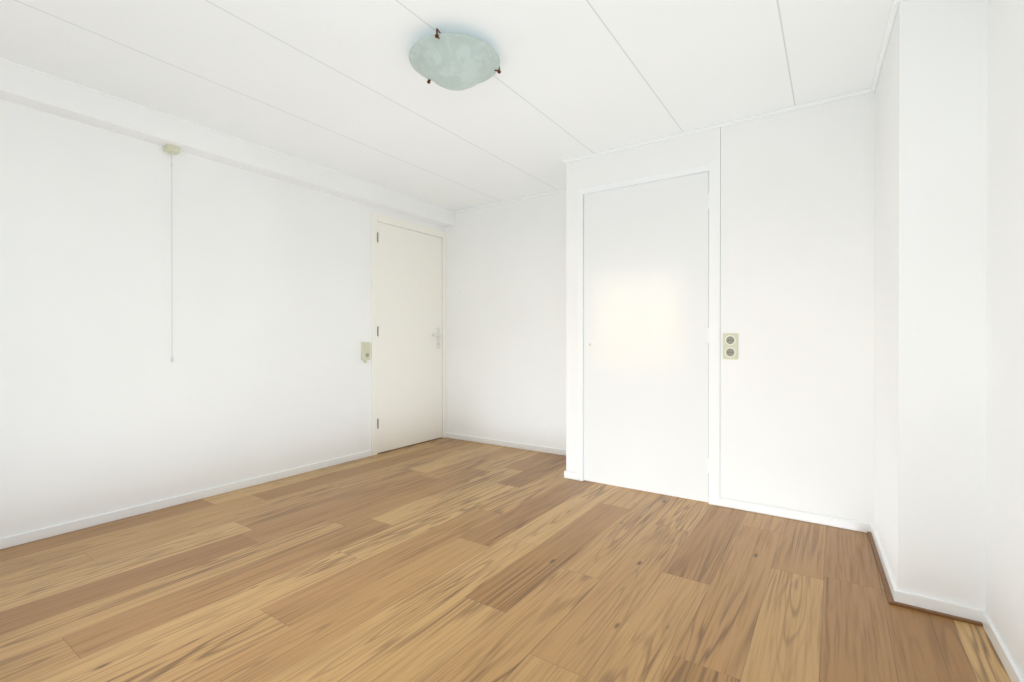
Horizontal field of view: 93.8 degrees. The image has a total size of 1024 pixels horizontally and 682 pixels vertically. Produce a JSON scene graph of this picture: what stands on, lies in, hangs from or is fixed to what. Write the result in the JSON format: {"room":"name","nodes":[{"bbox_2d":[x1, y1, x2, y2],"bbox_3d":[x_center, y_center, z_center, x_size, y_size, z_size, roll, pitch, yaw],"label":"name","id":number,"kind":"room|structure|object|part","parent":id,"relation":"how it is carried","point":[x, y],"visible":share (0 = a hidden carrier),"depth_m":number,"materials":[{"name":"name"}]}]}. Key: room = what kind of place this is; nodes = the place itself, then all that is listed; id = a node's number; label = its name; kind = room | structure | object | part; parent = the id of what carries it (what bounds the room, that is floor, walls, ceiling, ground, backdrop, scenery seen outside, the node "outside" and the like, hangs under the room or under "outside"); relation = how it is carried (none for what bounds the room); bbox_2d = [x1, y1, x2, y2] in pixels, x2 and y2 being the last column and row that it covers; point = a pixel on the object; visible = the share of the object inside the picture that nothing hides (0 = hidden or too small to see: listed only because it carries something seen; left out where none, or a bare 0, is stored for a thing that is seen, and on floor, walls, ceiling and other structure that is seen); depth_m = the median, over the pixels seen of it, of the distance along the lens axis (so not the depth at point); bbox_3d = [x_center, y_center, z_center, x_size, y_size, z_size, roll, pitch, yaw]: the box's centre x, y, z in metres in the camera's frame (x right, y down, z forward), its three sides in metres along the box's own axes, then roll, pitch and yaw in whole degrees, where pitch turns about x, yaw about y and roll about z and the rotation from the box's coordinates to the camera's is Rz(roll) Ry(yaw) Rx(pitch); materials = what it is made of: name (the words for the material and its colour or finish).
{"room":"empty bedroom","nodes":[
{"label":"empty bedroom","id":0,"kind":"room"},
{"bbox_2d":[0,99,444,537],"bbox_3d":[-1.880,-0.155,3.203,0.100,2.286,4.337,0,0,34],"label":"wall","id":1,"kind":"structure","parent":0,"point":[254,296],"depth_m":2.82,"materials":[{"name":"paint"}]},
{"bbox_2d":[0,450,371,548],"bbox_3d":[-2.097,0.965,2.785,0.012,0.050,3.193,0,0,34],"label":"baseboard","id":2,"kind":"structure","parent":1,"relation":"attached to","point":[31,536],"depth_m":2.82,"materials":[{"name":"white paint"}]},
{"bbox_2d":[361,342,369,362],"bbox_3d":[-1.232,0.097,4.042,0.040,0.175,0.072,0,0,34],"label":"outlet","id":3,"kind":"object","parent":1,"relation":"attached to","point":[365,351],"visible":0.96,"depth_m":4.02,"materials":[{"name":"beige plastic"}]},
{"bbox_2d":[371,211,445,455],"bbox_3d":[-0.983,-0.064,4.524,0.134,2.093,0.944,0,0,34],"label":"door frame","id":4,"kind":"structure","parent":1,"relation":"in","point":[388,220],"depth_m":4.14,"materials":[{"name":"white wood"}]},
{"bbox_3d":[-1.161,-0.090,4.150,0.010,1.701,0.010,0,0,34],"label":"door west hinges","id":5,"kind":"part","parent":4,"relation":"part of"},
{"bbox_2d":[377,222,441,452],"bbox_3d":[-0.935,-0.030,4.502,0.090,2.013,0.830,0,0,34],"label":"door","id":6,"kind":"structure","parent":4,"relation":"attached to","point":[409,337],"depth_m":4.47,"materials":[{"name":"white wood"}]},
{"bbox_3d":[-0.749,-0.028,4.743,0.050,0.210,0.152,0,0,34],"label":"handle","id":7,"kind":"part","parent":6,"relation":"part of","materials":[{"name":"silver metal"}]},
{"bbox_2d":[0,0,892,210],"bbox_3d":[-0.287,-1.345,2.127,3.941,0.100,4.337,0,0,34],"label":"ceiling","id":8,"kind":"structure","parent":0,"point":[343,86],"depth_m":2.29,"materials":[{"name":"white paint"}]},
{"bbox_2d":[0,60,453,226],"bbox_3d":[-1.787,-1.227,3.137,0.124,0.144,4.137,0,0,34],"label":"beam","id":9,"kind":"structure","parent":8,"relation":"attached to","point":[33,90],"depth_m":2.83,"materials":[{"name":"paint"}]},
{"bbox_2d":[163,144,179,361],"bbox_3d":[-2.018,-0.513,2.843,0.060,1.281,0.068,0,0,34],"label":"switch","id":10,"kind":"object","parent":9,"relation":"hanging from","point":[171,149],"visible":1,"depth_m":2.84,"materials":[{"name":"beige plastic"}]},
{"bbox_3d":[-2.018,-0.492,2.843,0.013,1.239,0.013,0,0,34],"label":"cord","id":11,"kind":"part","parent":10,"relation":"part of","materials":[{"name":"white plastic"}]},
{"bbox_2d":[0,58,453,211],"bbox_3d":[-1.737,-1.294,3.092,0.010,0.008,4.119,0,0,34],"label":"crown molding","id":12,"kind":"structure","parent":9,"relation":"attached to","point":[61,79],"depth_m":2.83,"materials":[{"name":"white paint"}]},
{"bbox_2d":[409,28,500,90],"bbox_3d":[-0.259,-1.220,2.151,0.413,0.150,0.405,0,0,34],"label":"ceiling lamp","id":13,"kind":"object","parent":8,"relation":"attached to","point":[454,61],"visible":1,"depth_m":2.06,"materials":[{"name":"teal glass"}]},
{"bbox_2d":[0,437,1010,681],"bbox_3d":[-0.287,1.032,2.136,4.941,0.080,5.337,0,0,34],"label":"floor","id":14,"kind":"structure","parent":0,"point":[445,559],"depth_m":1.90,"materials":[{"name":"brown wood"}]},
{"bbox_2d":[445,191,565,449],"bbox_3d":[0.937,-0.158,3.861,3.841,2.286,0.100,0,0,34],"label":"wall","id":15,"kind":"structure","parent":0,"point":[506,331],"depth_m":4.45,"materials":[{"name":"paint"}]},
{"bbox_2d":[453,189,565,212],"bbox_3d":[0.066,-1.294,4.372,1.572,0.018,0.018,0,0,34],"label":"cove","id":16,"kind":"object","parent":15,"relation":"attached to","point":[522,198],"visible":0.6,"depth_m":4.41,"materials":[{"name":"white paint"}]},
{"bbox_2d":[566,92,874,523],"bbox_3d":[1.301,-0.155,3.197,1.793,2.286,0.595,0,0,34],"label":"wall","id":17,"kind":"structure","parent":0,"point":[797,246],"depth_m":2.67,"materials":[{"name":"paint"}]},
{"bbox_2d":[584,172,708,501],"bbox_3d":[0.860,-0.023,3.150,0.838,2.009,0.052,0,0,34],"label":"closet door","id":18,"kind":"structure","parent":17,"relation":"in","point":[646,336],"depth_m":3.11,"materials":[{"name":"white wood"}]},
{"bbox_2d":[578,159,719,505],"bbox_3d":[0.876,-0.050,3.159,0.936,2.075,0.083,0,0,34],"label":"door frame","id":19,"kind":"structure","parent":17,"relation":"in","point":[712,168],"depth_m":2.89,"materials":[{"name":"white paint"}]},
{"bbox_2d":[445,432,870,532],"bbox_3d":[0.586,0.961,3.676,3.469,0.050,0.607,0,0,34],"label":"baseboard","id":20,"kind":"structure","parent":17,"relation":"attached to","point":[859,526],"depth_m":2.76,"materials":[{"name":"white paint"}]},
{"bbox_2d":[563,88,874,163],"bbox_3d":[1.280,-1.290,3.196,1.791,0.018,0.613,0,0,34],"label":"crown molding","id":21,"kind":"structure","parent":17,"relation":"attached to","point":[839,97],"depth_m":2.83,"materials":[{"name":"white paint"}]},
{"bbox_2d":[723,333,737,358],"bbox_3d":[1.293,0.031,2.836,0.082,0.154,0.014,0,0,34],"label":"outlet","id":22,"kind":"object","parent":17,"relation":"attached to","point":[730,345],"visible":1,"depth_m":2.83,"materials":[{"name":"beige plastic"}]},
{"bbox_2d":[874,0,987,609],"bbox_3d":[1.970,-0.152,2.288,0.372,2.286,1.357,0,0,34],"label":"wall","id":23,"kind":"structure","parent":0,"point":[930,308],"depth_m":1.76,"materials":[{"name":"paint"}]},
{"bbox_2d":[871,0,905,90],"bbox_3d":[1.749,-1.285,2.062,0.290,0.018,0.778,0,0,34],"label":"crown molding","id":24,"kind":"object","parent":23,"relation":"attached to","point":[893,12],"visible":0.96,"depth_m":2.04,"materials":[{"name":"white paint"}]},
{"bbox_2d":[867,531,982,626],"bbox_3d":[1.734,0.988,2.068,0.288,0.009,0.778,0,0,34],"label":"trim","id":25,"kind":"structure","parent":23,"relation":"attached to","point":[891,601],"depth_m":1.80,"materials":[{"name":"brown"}]},
{"bbox_2d":[871,524,985,621],"bbox_3d":[1.754,0.967,2.072,0.284,0.050,0.773,0,0,34],"label":"baseboard","id":26,"kind":"object","parent":23,"relation":"attached to","point":[951,608],"visible":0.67,"depth_m":1.77,"materials":[{"name":"white paint"}]},
{"bbox_2d":[986,0,1023,677],"bbox_3d":[0.900,-0.145,0.455,0.100,2.286,2.880,0,0,34],"label":"wall","id":27,"kind":"structure","parent":0,"point":[1005,413],"depth_m":1.49,"materials":[{"name":"paint"}]},
{"bbox_2d":[982,611,1023,681],"bbox_3d":[0.878,0.973,0.527,0.012,0.050,2.768,0,0,34],"label":"baseboard","id":28,"kind":"structure","parent":27,"relation":"attached to","point":[1008,662],"depth_m":1.49,"materials":[{"name":"white paint"}]}
]}

